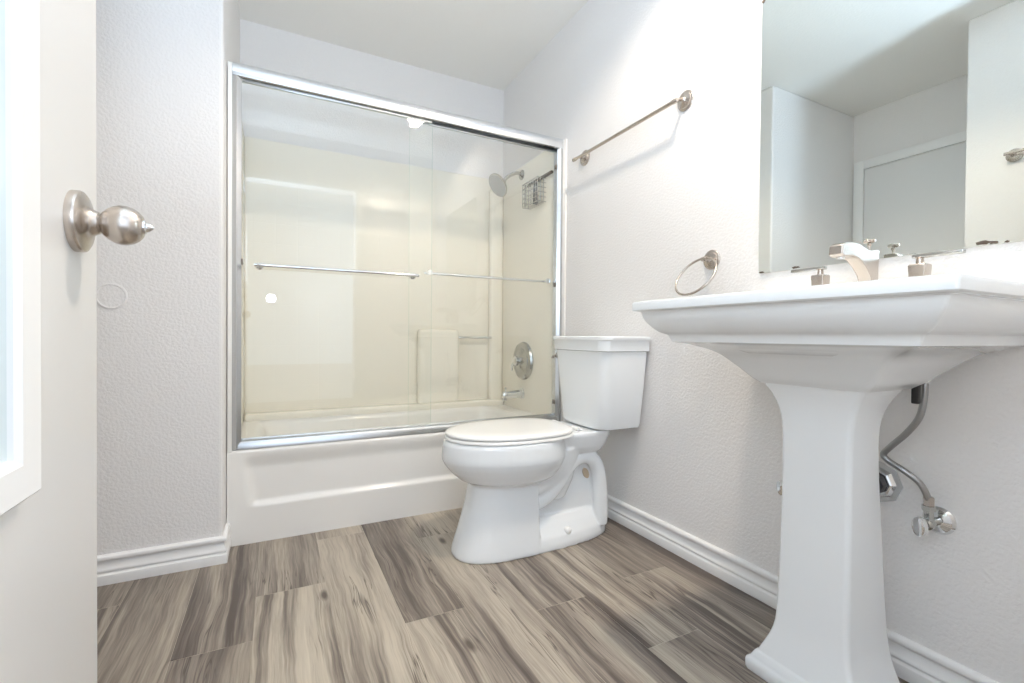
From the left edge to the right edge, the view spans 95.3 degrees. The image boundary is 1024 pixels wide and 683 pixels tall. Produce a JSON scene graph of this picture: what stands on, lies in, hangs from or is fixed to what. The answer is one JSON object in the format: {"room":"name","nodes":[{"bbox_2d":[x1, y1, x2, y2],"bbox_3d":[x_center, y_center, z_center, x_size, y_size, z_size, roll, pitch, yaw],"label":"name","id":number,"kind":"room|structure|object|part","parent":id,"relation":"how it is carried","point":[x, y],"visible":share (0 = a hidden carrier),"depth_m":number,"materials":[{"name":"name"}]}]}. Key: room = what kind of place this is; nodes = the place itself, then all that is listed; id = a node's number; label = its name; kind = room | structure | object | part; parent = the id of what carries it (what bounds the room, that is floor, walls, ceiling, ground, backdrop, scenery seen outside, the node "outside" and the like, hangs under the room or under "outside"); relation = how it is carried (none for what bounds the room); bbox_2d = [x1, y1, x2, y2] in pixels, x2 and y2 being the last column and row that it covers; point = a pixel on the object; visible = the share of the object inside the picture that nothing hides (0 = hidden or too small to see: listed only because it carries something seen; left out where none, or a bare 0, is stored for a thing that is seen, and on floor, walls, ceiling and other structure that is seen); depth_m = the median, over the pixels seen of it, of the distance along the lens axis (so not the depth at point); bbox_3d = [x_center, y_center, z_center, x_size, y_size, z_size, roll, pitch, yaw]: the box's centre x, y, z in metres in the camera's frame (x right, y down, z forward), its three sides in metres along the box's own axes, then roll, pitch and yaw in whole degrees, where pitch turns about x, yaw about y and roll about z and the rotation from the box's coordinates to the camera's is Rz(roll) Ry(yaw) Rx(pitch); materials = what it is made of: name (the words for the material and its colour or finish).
{"room":"bathroom","nodes":[
{"label":"bathroom","id":0,"kind":"room"},
{"bbox_2d":[96,0,239,554],"bbox_3d":[-1.729,-0.445,1.847,1.082,2.446,0.998,0,1,-27],"label":"wall","id":1,"kind":"structure","parent":0,"point":[162,65],"depth_m":1.57,"materials":[{"name":"white paint"}]},
{"bbox_2d":[96,283,127,308],"bbox_3d":[-1.297,-0.147,1.509,0.086,0.086,0.004,0,1,-27],"label":"cover plate","id":2,"kind":"object","parent":1,"relation":"attached to","point":[109,295],"visible":0.91,"depth_m":1.51,"materials":[{"name":"white paint"}]},
{"bbox_2d":[97,523,230,586],"bbox_3d":[-1.463,0.737,1.502,0.947,0.095,0.140,0,1,-27],"label":"baseboard","id":3,"kind":"structure","parent":1,"relation":"attached to","point":[118,567],"depth_m":1.57,"materials":[{"name":"white paint"}]},
{"bbox_2d":[240,19,503,178],"bbox_3d":[-0.850,-0.449,2.786,1.700,2.446,0.120,0,1,-27],"label":"wall","id":4,"kind":"structure","parent":0,"point":[267,114],"depth_m":2.70,"materials":[{"name":"white paint"}]},
{"bbox_2d":[238,0,587,90],"bbox_3d":[-0.589,-1.703,1.287,2.800,0.100,3.150,0,1,-27],"label":"ceiling","id":5,"kind":"structure","parent":0,"point":[489,43],"depth_m":2.47,"materials":[{"name":"white paint"}]},
{"bbox_2d":[97,508,908,682],"bbox_3d":[-0.145,0.832,0.402,2.800,0.050,5.100,0,1,-27],"label":"floor","id":6,"kind":"structure","parent":0,"point":[388,601],"depth_m":1.35,"materials":[{"name":"beige wood"}]},
{"bbox_2d":[227,61,566,546],"bbox_3d":[-0.568,-0.142,2.432,1.515,1.845,0.768,0,1,-27],"label":"bathtub","id":7,"kind":"object","parent":6,"relation":"on","point":[322,351],"visible":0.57,"depth_m":2.62,"materials":[{"name":"white plastic"}]},
{"bbox_3d":[-1.251,-0.319,2.126,0.019,1.481,0.688,0,1,-27],"label":"panel","id":8,"kind":"part","parent":7,"relation":"part of","materials":[{"name":"white plastic"}]},
{"bbox_3d":[-0.738,-0.323,2.766,1.477,1.483,0.013,0,1,-27],"label":"panel","id":9,"kind":"part","parent":7,"relation":"part of","materials":[{"name":"clear glass"}]},
{"bbox_2d":[232,62,563,450],"bbox_3d":[-0.413,-0.323,2.133,1.488,1.482,0.124,0,1,-28],"label":"shower door","id":10,"kind":"structure","parent":7,"relation":"attached to","point":[241,73],"depth_m":1.97,"materials":[{"name":"silver metal"}]},
{"bbox_3d":[-0.977,-0.294,1.804,0.028,0.028,0.050,0,1,-27],"label":"rail mount","id":11,"kind":"part","parent":10,"relation":"part of","materials":[{"name":"silver metal"}]},
{"bbox_3d":[-0.705,-1.007,1.963,0.760,0.018,0.012,0,1,-27],"label":"hanger rail","id":12,"kind":"part","parent":10,"relation":"part of","materials":[{"name":"grey metal"}]},
{"bbox_3d":[-0.116,-1.006,2.288,0.776,0.018,0.012,0,1,-27],"label":"hanger rail","id":13,"kind":"part","parent":10,"relation":"part of","materials":[{"name":"grey metal"}]},
{"bbox_2d":[489,170,523,196],"bbox_3d":[-0.028,-0.950,2.776,0.212,0.178,0.143,0,1,-27],"label":"shower","id":14,"kind":"object","parent":7,"relation":"attached to","point":[498,185],"visible":1,"depth_m":2.76,"materials":[{"name":"silver metal"}]},
{"bbox_3d":[0.002,-0.984,2.797,0.139,0.086,0.021,0,1,-27],"label":"shower arm","id":15,"kind":"part","parent":14,"relation":"part of","materials":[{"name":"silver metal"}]},
{"bbox_2d":[501,387,524,400],"bbox_3d":[0.002,0.311,2.792,0.137,0.080,0.062,0,1,-27],"label":"tub spout","id":16,"kind":"object","parent":7,"relation":"attached to","point":[519,393],"visible":1,"depth_m":2.77,"materials":[{"name":"silver metal"}]},
{"bbox_2d":[510,342,532,379],"bbox_3d":[0.039,0.116,2.783,0.076,0.228,0.228,0,1,-27],"label":"shower valve","id":17,"kind":"object","parent":7,"relation":"attached to","point":[522,361],"visible":1,"depth_m":2.75,"materials":[{"name":"grey metal"}]},
{"bbox_3d":[0.082,-0.319,2.804,0.018,1.488,0.688,0,1,-27],"label":"panel","id":18,"kind":"part","parent":7,"relation":"part of","materials":[{"name":"white plastic"}]},
{"bbox_2d":[522,170,552,209],"bbox_3d":[0.137,-0.845,2.612,0.060,0.153,0.260,0,1,-27],"label":"shower caddy","id":19,"kind":"object","parent":7,"relation":"attached to","point":[540,178],"visible":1,"depth_m":2.60,"materials":[{"name":"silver metal"}]},
{"bbox_2d":[522,176,545,209],"bbox_3d":[0.124,-0.838,2.634,0.056,0.137,0.175,0,1,-27],"label":"wire basket","id":20,"kind":"object","parent":19,"relation":"on","point":[540,178],"depth_m":2.61,"materials":[{"name":"grey metal"}]},
{"bbox_3d":[0.157,-0.915,2.622,0.016,0.014,0.260,0,1,-27],"label":"rail","id":21,"kind":"part","parent":19,"relation":"part of","materials":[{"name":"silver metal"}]},
{"bbox_2d":[442,336,649,563],"bbox_3d":[0.110,0.385,1.873,0.802,0.816,0.397,0,1,-27],"label":"toilet","id":22,"kind":"object","parent":6,"relation":"on","point":[535,486],"visible":1,"depth_m":1.79,"materials":[{"name":"white ceramic"}]},
{"bbox_3d":[-0.015,0.339,1.810,0.497,0.016,0.362,0,1,-27],"label":"seat lid","id":23,"kind":"part","parent":22,"relation":"part of","materials":[{"name":"white plastic"}]},
{"bbox_3d":[-0.015,0.355,1.811,0.502,0.012,0.362,0,1,-27],"label":"seat","id":24,"kind":"part","parent":22,"relation":"part of","materials":[{"name":"white plastic"}]},
{"bbox_3d":[0.068,0.573,1.856,0.713,0.438,0.375,0,1,-27],"label":"bowl","id":25,"kind":"part","parent":22,"relation":"part of","materials":[{"name":"white ceramic"}]},
{"bbox_3d":[0.361,0.008,1.994,0.246,0.060,0.397,0,1,-27],"label":"tank lid","id":26,"kind":"part","parent":22,"relation":"part of","materials":[{"name":"white ceramic"}]},
{"bbox_3d":[0.362,0.196,1.998,0.224,0.314,0.372,0,1,-27],"label":"tank","id":27,"kind":"part","parent":22,"relation":"part of","materials":[{"name":"white ceramic"}]},
{"bbox_2d":[632,273,1023,682],"bbox_3d":[0.691,0.353,1.054,0.518,0.906,0.659,0,1,-27],"label":"pedestal sink","id":28,"kind":"object","parent":6,"relation":"on","point":[833,358],"depth_m":0.99,"materials":[{"name":"white ceramic"}]},
{"bbox_2d":[632,273,1023,392],"bbox_3d":[0.693,0.000,1.050,0.518,0.200,0.659,0,1,-27],"label":"basin","id":29,"kind":"object","parent":28,"relation":"in","point":[892,335],"depth_m":0.87,"materials":[{"name":"white ceramic"}]},
{"bbox_2d":[791,239,965,285],"bbox_3d":[0.815,-0.174,1.109,0.160,0.150,0.364,0,1,-27],"label":"faucet","id":30,"kind":"object","parent":28,"relation":"on","point":[864,262],"visible":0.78,"depth_m":1.10,"materials":[{"name":"silver metal"}]},
{"bbox_3d":[0.797,-0.193,1.254,0.015,0.008,0.089,0,1,-27],"label":"lever","id":31,"kind":"part","parent":30,"relation":"part of","materials":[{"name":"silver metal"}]},
{"bbox_3d":[0.811,-0.138,1.227,0.032,0.074,0.032,0,1,-27],"label":"handle","id":32,"kind":"part","parent":30,"relation":"part of","materials":[{"name":"silver metal"}]},
{"bbox_3d":[0.811,-0.183,1.226,0.019,0.017,0.019,0,1,-27],"label":"handle stem","id":33,"kind":"part","parent":30,"relation":"part of","materials":[{"name":"silver metal"}]},
{"bbox_3d":[0.815,-0.165,1.109,0.160,0.132,0.030,0,1,-27],"label":"spout","id":34,"kind":"part","parent":30,"relation":"part of","materials":[{"name":"silver metal"}]},
{"bbox_3d":[0.872,-0.240,1.138,0.023,0.017,0.023,1,1,18],"label":"lift knob","id":35,"kind":"part","parent":30,"relation":"part of","materials":[{"name":"silver metal"}]},
{"bbox_3d":[0.907,-0.180,1.038,0.019,0.017,0.019,0,1,-27],"label":"handle stem","id":36,"kind":"part","parent":30,"relation":"part of","materials":[{"name":"silver metal"}]},
{"bbox_3d":[0.907,-0.135,1.038,0.032,0.074,0.032,0,1,-27],"label":"handle","id":37,"kind":"part","parent":30,"relation":"part of","materials":[{"name":"silver metal"}]},
{"bbox_3d":[0.922,-0.189,1.009,0.015,0.008,0.089,0,1,-27],"label":"lever","id":38,"kind":"part","parent":30,"relation":"part of","materials":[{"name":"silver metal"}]},
{"bbox_3d":[0.883,0.108,1.020,0.014,0.056,0.014,0,1,-27],"label":"basin bracket","id":39,"kind":"part","parent":28,"relation":"part of","materials":[{"name":"black metal"}]},
{"bbox_2d":[503,0,1023,682],"bbox_3d":[0.633,-0.426,1.878,0.120,2.446,3.140,0,1,-27],"label":"wall","id":40,"kind":"structure","parent":0,"point":[704,456],"depth_m":1.61,"materials":[{"name":"white paint"}]},
{"bbox_2d":[572,90,693,165],"bbox_3d":[0.471,-0.895,1.990,0.069,0.074,0.702,0,1,-27],"label":"towel bar","id":41,"kind":"object","parent":40,"relation":"attached to","point":[686,98],"visible":1,"depth_m":1.80,"materials":[{"name":"silver metal"}]},
{"bbox_2d":[675,250,719,295],"bbox_3d":[0.639,-0.236,1.596,0.124,0.165,0.161,0,1,-27],"label":"towel ring","id":42,"kind":"object","parent":40,"relation":"attached to","point":[711,260],"visible":1,"depth_m":1.60,"materials":[{"name":"silver metal"}]},
{"bbox_2d":[776,480,781,494],"bbox_3d":[0.793,0.405,1.326,0.091,0.073,0.062,0,1,-27],"label":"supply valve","id":43,"kind":"object","parent":40,"relation":"attached to","point":[779,482],"visible":0.16,"depth_m":1.31,"materials":[{"name":"silver metal"}]},
{"bbox_2d":[607,494,998,682],"bbox_3d":[0.736,0.754,1.521,0.015,0.095,2.098,0,1,-27],"label":"baseboard","id":44,"kind":"structure","parent":40,"relation":"attached to","point":[913,662],"depth_m":1.49,"materials":[{"name":"white paint"}]},
{"bbox_2d":[758,0,1023,273],"bbox_3d":[0.931,-0.631,1.153,0.006,0.848,0.682,0,1,-27],"label":"wall mirror","id":45,"kind":"object","parent":40,"relation":"attached to","point":[899,124],"visible":1,"depth_m":1.15,"materials":[{"name":"silver mirror"}]},
{"bbox_2d":[976,240,992,244],"bbox_3d":[1.008,-0.211,0.994,0.001,0.009,0.030,0,1,-27],"label":"light","id":46,"kind":"object","parent":45,"relation":"attached to","point":[978,242],"depth_m":0.99,"materials":[{"name":"metal"}]},
{"bbox_2d":[879,461,903,501],"bbox_3d":[0.867,0.352,1.144,0.126,0.104,0.104,0,1,-27],"label":"drain pipe","id":47,"kind":"object","parent":40,"relation":"attached to","point":[890,484],"visible":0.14,"depth_m":1.14,"materials":[{"name":"silver metal"}]},
{"bbox_3d":[0.866,0.356,1.144,0.124,0.061,0.052,0,1,-27],"label":"trap arm","id":48,"kind":"part","parent":47,"relation":"part of","materials":[{"name":"grey metal"}]},
{"bbox_2d":[911,504,956,536],"bbox_3d":[0.936,0.403,1.045,0.091,0.073,0.062,0,1,-27],"label":"supply valve","id":49,"kind":"object","parent":40,"relation":"attached to","point":[937,519],"visible":1,"depth_m":1.04,"materials":[{"name":"silver metal"}]},
{"bbox_2d":[880,380,934,506],"bbox_3d":[0.905,0.221,1.069,0.040,0.297,0.096,0,1,-27],"label":"supply hose","id":50,"kind":"object","parent":49,"relation":"attached to","point":[928,500],"visible":0.92,"depth_m":1.05,"materials":[{"name":"silver metal"}]},
{"bbox_3d":[0.906,0.409,1.034,0.028,0.044,0.028,0,1,-27],"label":"oval handle","id":51,"kind":"part","parent":49,"relation":"part of","materials":[{"name":"silver metal"}]},
{"bbox_3d":[0.444,-0.408,0.110,1.820,2.446,0.120,0,1,-27],"label":"wall","id":52,"kind":"structure","parent":0,"visible":0},
{"bbox_2d":[0,0,153,682],"bbox_3d":[-0.334,-0.216,0.246,0.110,2.023,0.818,0,1,-27],"label":"open door","id":53,"kind":"structure","parent":52,"relation":"in","point":[48,541],"depth_m":0.51,"materials":[{"name":"white paint"}]},
{"bbox_2d":[0,0,40,515],"bbox_3d":[-0.332,-0.476,0.221,0.016,1.233,0.442,0,1,-27],"label":"mirror","id":54,"kind":"object","parent":53,"relation":"attached to","point":[20,252],"visible":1,"depth_m":0.39,"materials":[{"name":"white paint"}]},
{"bbox_2d":[0,0,6,463],"bbox_3d":[-0.336,-0.476,0.218,0.005,1.161,0.370,0,1,-27],"label":"mirror glass","id":55,"kind":"object","parent":54,"relation":"attached to","point":[3,3],"depth_m":0.38,"materials":[{"name":"silver"}]},
{"bbox_3d":[-0.367,-0.216,0.230,0.036,2.023,0.814,0,1,-27],"label":"door","id":56,"kind":"part","parent":53,"relation":"part of","materials":[{"name":"white paint"}]},
{"bbox_3d":[-0.493,-0.138,0.541,0.022,0.070,0.070,0,1,-27],"label":"knob","id":57,"kind":"part","parent":53,"relation":"part of","materials":[{"name":"silver metal"}]},
{"bbox_3d":[-0.468,-0.138,0.554,0.050,0.046,0.046,0,1,-27],"label":"knob handle","id":58,"kind":"part","parent":53,"relation":"part of","materials":[{"name":"silver metal"}]}
]}

